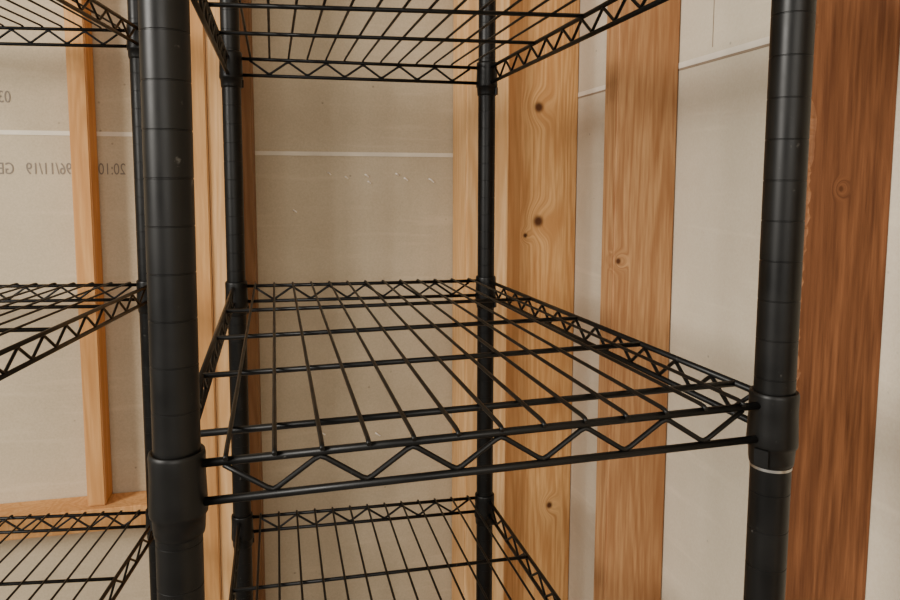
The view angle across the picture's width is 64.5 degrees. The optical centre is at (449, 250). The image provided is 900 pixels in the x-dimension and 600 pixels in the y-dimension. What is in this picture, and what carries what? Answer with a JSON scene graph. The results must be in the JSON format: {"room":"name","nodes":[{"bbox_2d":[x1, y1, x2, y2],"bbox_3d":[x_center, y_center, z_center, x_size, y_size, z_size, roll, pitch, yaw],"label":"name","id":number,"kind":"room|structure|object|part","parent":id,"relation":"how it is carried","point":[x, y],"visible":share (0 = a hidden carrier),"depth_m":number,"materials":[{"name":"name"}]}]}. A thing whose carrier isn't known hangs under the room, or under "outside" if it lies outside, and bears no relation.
{"room":"storage room","nodes":[
{"label":"storage room","id":0,"kind":"room"},
{"bbox_2d":[0,0,452,599],"bbox_3d":[-1.093,-0.205,1.042,2.879,2.500,0.020,-1,6,-13],"label":"wall","id":1,"kind":"structure","parent":0,"point":[392,227],"depth_m":1.24,"materials":[{"name":"paint"}]},
{"bbox_2d":[0,90,9,102],"bbox_3d":[-0.701,-0.243,1.121,0.017,0.019,0.001,-1,6,-13],"label":"date","id":2,"kind":"object","parent":1,"relation":"attached to","point":[0,90],"visible":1,"depth_m":1.12,"materials":[{"name":"grey paint"}]},
{"bbox_2d":[0,162,13,173],"bbox_3d":[-0.704,-0.131,1.131,0.022,0.019,0.001,-1,6,-13],"label":"date","id":3,"kind":"object","parent":1,"relation":"attached to","point":[6,169],"visible":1,"depth_m":1.13,"materials":[{"name":"grey paint"}]},
{"bbox_2d":[26,163,70,173],"bbox_3d":[-0.644,-0.132,1.145,0.066,0.019,0.001,-1,6,-13],"label":"date","id":4,"kind":"object","parent":1,"relation":"attached to","point":[27,168],"visible":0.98,"depth_m":1.15,"materials":[{"name":"grey paint"}]},
{"bbox_2d":[0,130,131,136],"bbox_3d":[-1.168,-0.178,1.017,1.521,0.007,0.002,-1,6,-13],"label":"joint","id":5,"kind":"object","parent":1,"relation":"attached to","point":[2,132],"visible":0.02,"depth_m":1.14,"materials":[{"name":"paint"}]},
{"bbox_2d":[0,491,146,540],"bbox_3d":[-0.985,0.443,1.090,1.164,0.038,0.059,-1,6,-13],"label":"plate","id":6,"kind":"object","parent":1,"relation":"attached to","point":[128,501],"depth_m":1.16,"materials":[{"name":"brown wood"}]},
{"bbox_2d":[63,0,112,505],"bbox_3d":[-0.580,-0.501,1.098,0.028,1.839,0.049,-1,6,-13],"label":"stud","id":7,"kind":"object","parent":1,"relation":"attached to","point":[79,60],"visible":1,"depth_m":1.13,"materials":[{"name":"brown wood"}]},
{"bbox_2d":[98,163,125,174],"bbox_3d":[-0.562,-0.134,1.164,0.061,0.019,0.001,-1,6,-13],"label":"date","id":8,"kind":"object","parent":1,"relation":"attached to","point":[123,173],"visible":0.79,"depth_m":1.17,"materials":[{"name":"grey paint"}]},
{"bbox_2d":[190,1,221,599],"bbox_3d":[-0.389,-0.209,1.115,0.031,2.422,0.159,-1,6,-13],"label":"stud","id":9,"kind":"object","parent":1,"relation":"attached to","point":[211,536],"visible":0.5,"depth_m":1.06,"materials":[{"name":"brown wood"}]},
{"bbox_2d":[205,0,233,599],"bbox_3d":[-0.356,-0.210,1.126,0.037,2.422,0.154,-1,6,-13],"label":"stud","id":10,"kind":"object","parent":1,"relation":"attached to","point":[214,90],"visible":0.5,"depth_m":1.07,"materials":[{"name":"brown wood"}]},
{"bbox_2d":[239,0,265,599],"bbox_3d":[-0.331,-0.213,1.155,0.024,2.422,0.109,-1,6,-13],"label":"stud","id":11,"kind":"object","parent":1,"relation":"attached to","point":[247,93],"visible":0.56,"depth_m":1.14,"materials":[{"name":"brown wood"}]},
{"bbox_2d":[255,151,452,156],"bbox_3d":[-0.175,-0.170,1.253,0.440,0.007,0.002,-1,6,-13],"label":"joint","id":12,"kind":"object","parent":1,"relation":"attached to","point":[294,153],"visible":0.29,"depth_m":1.25,"materials":[{"name":"paint"}]},
{"bbox_2d":[293,172,433,435],"bbox_3d":[-0.151,0.101,1.283,0.252,0.483,0.006,-1,6,-13],"label":"scuff marks","id":13,"kind":"object","parent":1,"relation":"attached to","point":[327,172],"visible":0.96,"depth_m":1.27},
{"bbox_2d":[452,0,478,599],"bbox_3d":[0.035,-0.221,1.246,0.038,2.422,0.099,-1,6,-13],"label":"stud","id":14,"kind":"object","parent":1,"relation":"attached to","point":[465,98],"visible":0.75,"depth_m":1.25,"materials":[{"name":"brown wood"}]},
{"bbox_2d":[492,0,509,599],"bbox_3d":[0.071,-0.221,1.249,0.032,2.422,0.109,-1,6,-13],"label":"stud","id":15,"kind":"object","parent":1,"relation":"attached to","point":[502,99],"visible":0.31,"depth_m":1.22,"materials":[{"name":"brown wood"}]},
{"bbox_2d":[504,0,522,599],"bbox_3d":[0.100,-0.223,1.269,0.029,2.422,0.084,-1,6,-13],"label":"stud","id":16,"kind":"object","parent":1,"relation":"attached to","point":[515,80],"visible":0.31,"depth_m":1.25,"materials":[{"name":"brown wood"}]},
{"bbox_2d":[568,0,899,599],"bbox_3d":[0.621,-0.065,-0.338,0.020,2.500,3.467,-1,6,-13],"label":"wall","id":17,"kind":"structure","parent":0,"point":[721,104],"depth_m":0.88,"materials":[{"name":"paint"}]},
{"bbox_2d":[515,0,579,599],"bbox_3d":[0.170,-0.223,1.277,0.110,2.422,0.038,-1,6,-13],"label":"stud","id":18,"kind":"object","parent":17,"relation":"attached to","point":[549,95],"visible":0.75,"depth_m":1.28,"materials":[{"name":"brown wood"}]},
{"bbox_2d":[578,43,768,98],"bbox_3d":[0.543,-0.141,-0.059,0.002,0.003,2.858,-1,6,-13],"label":"joint","id":19,"kind":"object","parent":17,"relation":"attached to","point":[765,45],"visible":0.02,"depth_m":0.86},
{"bbox_2d":[578,36,769,96],"bbox_3d":[0.543,-0.146,-0.060,0.002,0.008,2.858,-1,6,-13],"label":"joint","id":20,"kind":"object","parent":17,"relation":"attached to","point":[762,41],"visible":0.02,"depth_m":0.86,"materials":[{"name":"paint"}]},
{"bbox_2d":[712,0,714,46],"bbox_3d":[0.322,-0.332,0.865,0.001,0.165,0.002,-1,6,-13],"label":"pencil line","id":21,"kind":"object","parent":17,"relation":"attached to","point":[714,0],"visible":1,"depth_m":0.87,"materials":[{"name":"grey"}]},
{"bbox_3d":[-0.708,1.226,-0.474,2.879,0.050,3.568,-1,6,-13],"label":"floor","id":22,"kind":"structure","parent":0,"visible":0},
{"bbox_2d":[0,0,156,599],"bbox_3d":[-0.620,0.173,0.742,0.434,1.804,0.662,0,6,-6],"label":"wire shelving unit","id":23,"kind":"object","parent":22,"relation":"on","point":[131,30],"visible":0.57,"depth_m":1.02,"materials":[{"name":"black metal"}]},
{"bbox_3d":[-0.619,-0.277,0.698,0.413,0.030,0.646,0,6,-6],"label":"shelf","id":24,"kind":"part","parent":23,"relation":"part of","materials":[{"name":"black metal"}]},
{"bbox_3d":[-0.620,0.092,0.734,0.413,0.030,0.646,0,6,-6],"label":"shelf","id":25,"kind":"part","parent":23,"relation":"part of","materials":[{"name":"black metal"}]},
{"bbox_3d":[-0.621,0.446,0.768,0.413,0.030,0.646,0,6,-6],"label":"shelf","id":26,"kind":"part","parent":23,"relation":"part of","materials":[{"name":"black metal"}]},
{"bbox_3d":[-0.453,0.142,1.073,0.032,1.804,0.032,-1,6,-13],"label":"post","id":27,"kind":"part","parent":23,"relation":"part of","materials":[{"name":"black metal"}]},
{"bbox_2d":[138,0,816,599],"bbox_3d":[-0.046,0.174,0.748,0.410,1.804,0.682,-1,6,-13],"label":"wire shelving unit","id":28,"kind":"object","parent":22,"relation":"on","point":[179,501],"visible":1,"depth_m":0.46,"materials":[{"name":"black metal"}]},
{"bbox_3d":[-0.154,0.208,0.407,0.040,1.804,0.032,-1,6,-13],"label":"post","id":29,"kind":"part","parent":28,"relation":"part of","materials":[{"name":"black metal"}]},
{"bbox_3d":[-0.304,0.147,1.019,0.032,1.804,0.032,-1,6,-13],"label":"post","id":30,"kind":"part","parent":28,"relation":"part of","materials":[{"name":"black metal"}]},
{"bbox_3d":[-0.047,0.430,0.773,0.387,0.043,0.664,-1,6,-13],"label":"shelf","id":31,"kind":"part","parent":28,"relation":"part of","materials":[{"name":"black metal"}]},
{"bbox_3d":[-0.044,-0.228,0.709,0.388,0.043,0.664,-1,6,-13],"label":"shelf","id":32,"kind":"part","parent":28,"relation":"part of","materials":[{"name":"black metal"}]},
{"bbox_3d":[-0.046,0.088,0.739,0.387,0.043,0.664,-1,6,-13],"label":"shelf","id":33,"kind":"part","parent":28,"relation":"part of","materials":[{"name":"black metal"}]},
{"bbox_3d":[0.056,0.141,1.093,0.034,1.804,0.032,-1,6,-13],"label":"post","id":34,"kind":"part","parent":28,"relation":"part of","materials":[{"name":"black metal"}]},
{"bbox_3d":[0.210,0.202,0.475,0.033,1.804,0.032,-1,6,-13],"label":"post","id":35,"kind":"part","parent":28,"relation":"part of","materials":[{"name":"black metal"}]},
{"bbox_3d":[0.514,1.141,-0.023,0.088,0.037,2.698,-1,6,-13],"label":"plate","id":36,"kind":"object","parent":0,"visible":0},
{"bbox_2d":[593,0,680,599],"bbox_3d":[0.257,-0.192,0.959,0.088,2.422,0.038,-1,6,-13],"label":"stud","id":37,"kind":"object","parent":36,"relation":"on","point":[642,51],"visible":1,"depth_m":0.96,"materials":[{"name":"brown wood"}]},
{"bbox_2d":[785,0,899,599],"bbox_3d":[0.337,-0.159,0.620,0.088,2.422,0.038,-1,6,-13],"label":"stud","id":38,"kind":"object","parent":36,"relation":"on","point":[857,42],"visible":0.58,"depth_m":0.62,"materials":[{"name":"brown wood"}]}
]}

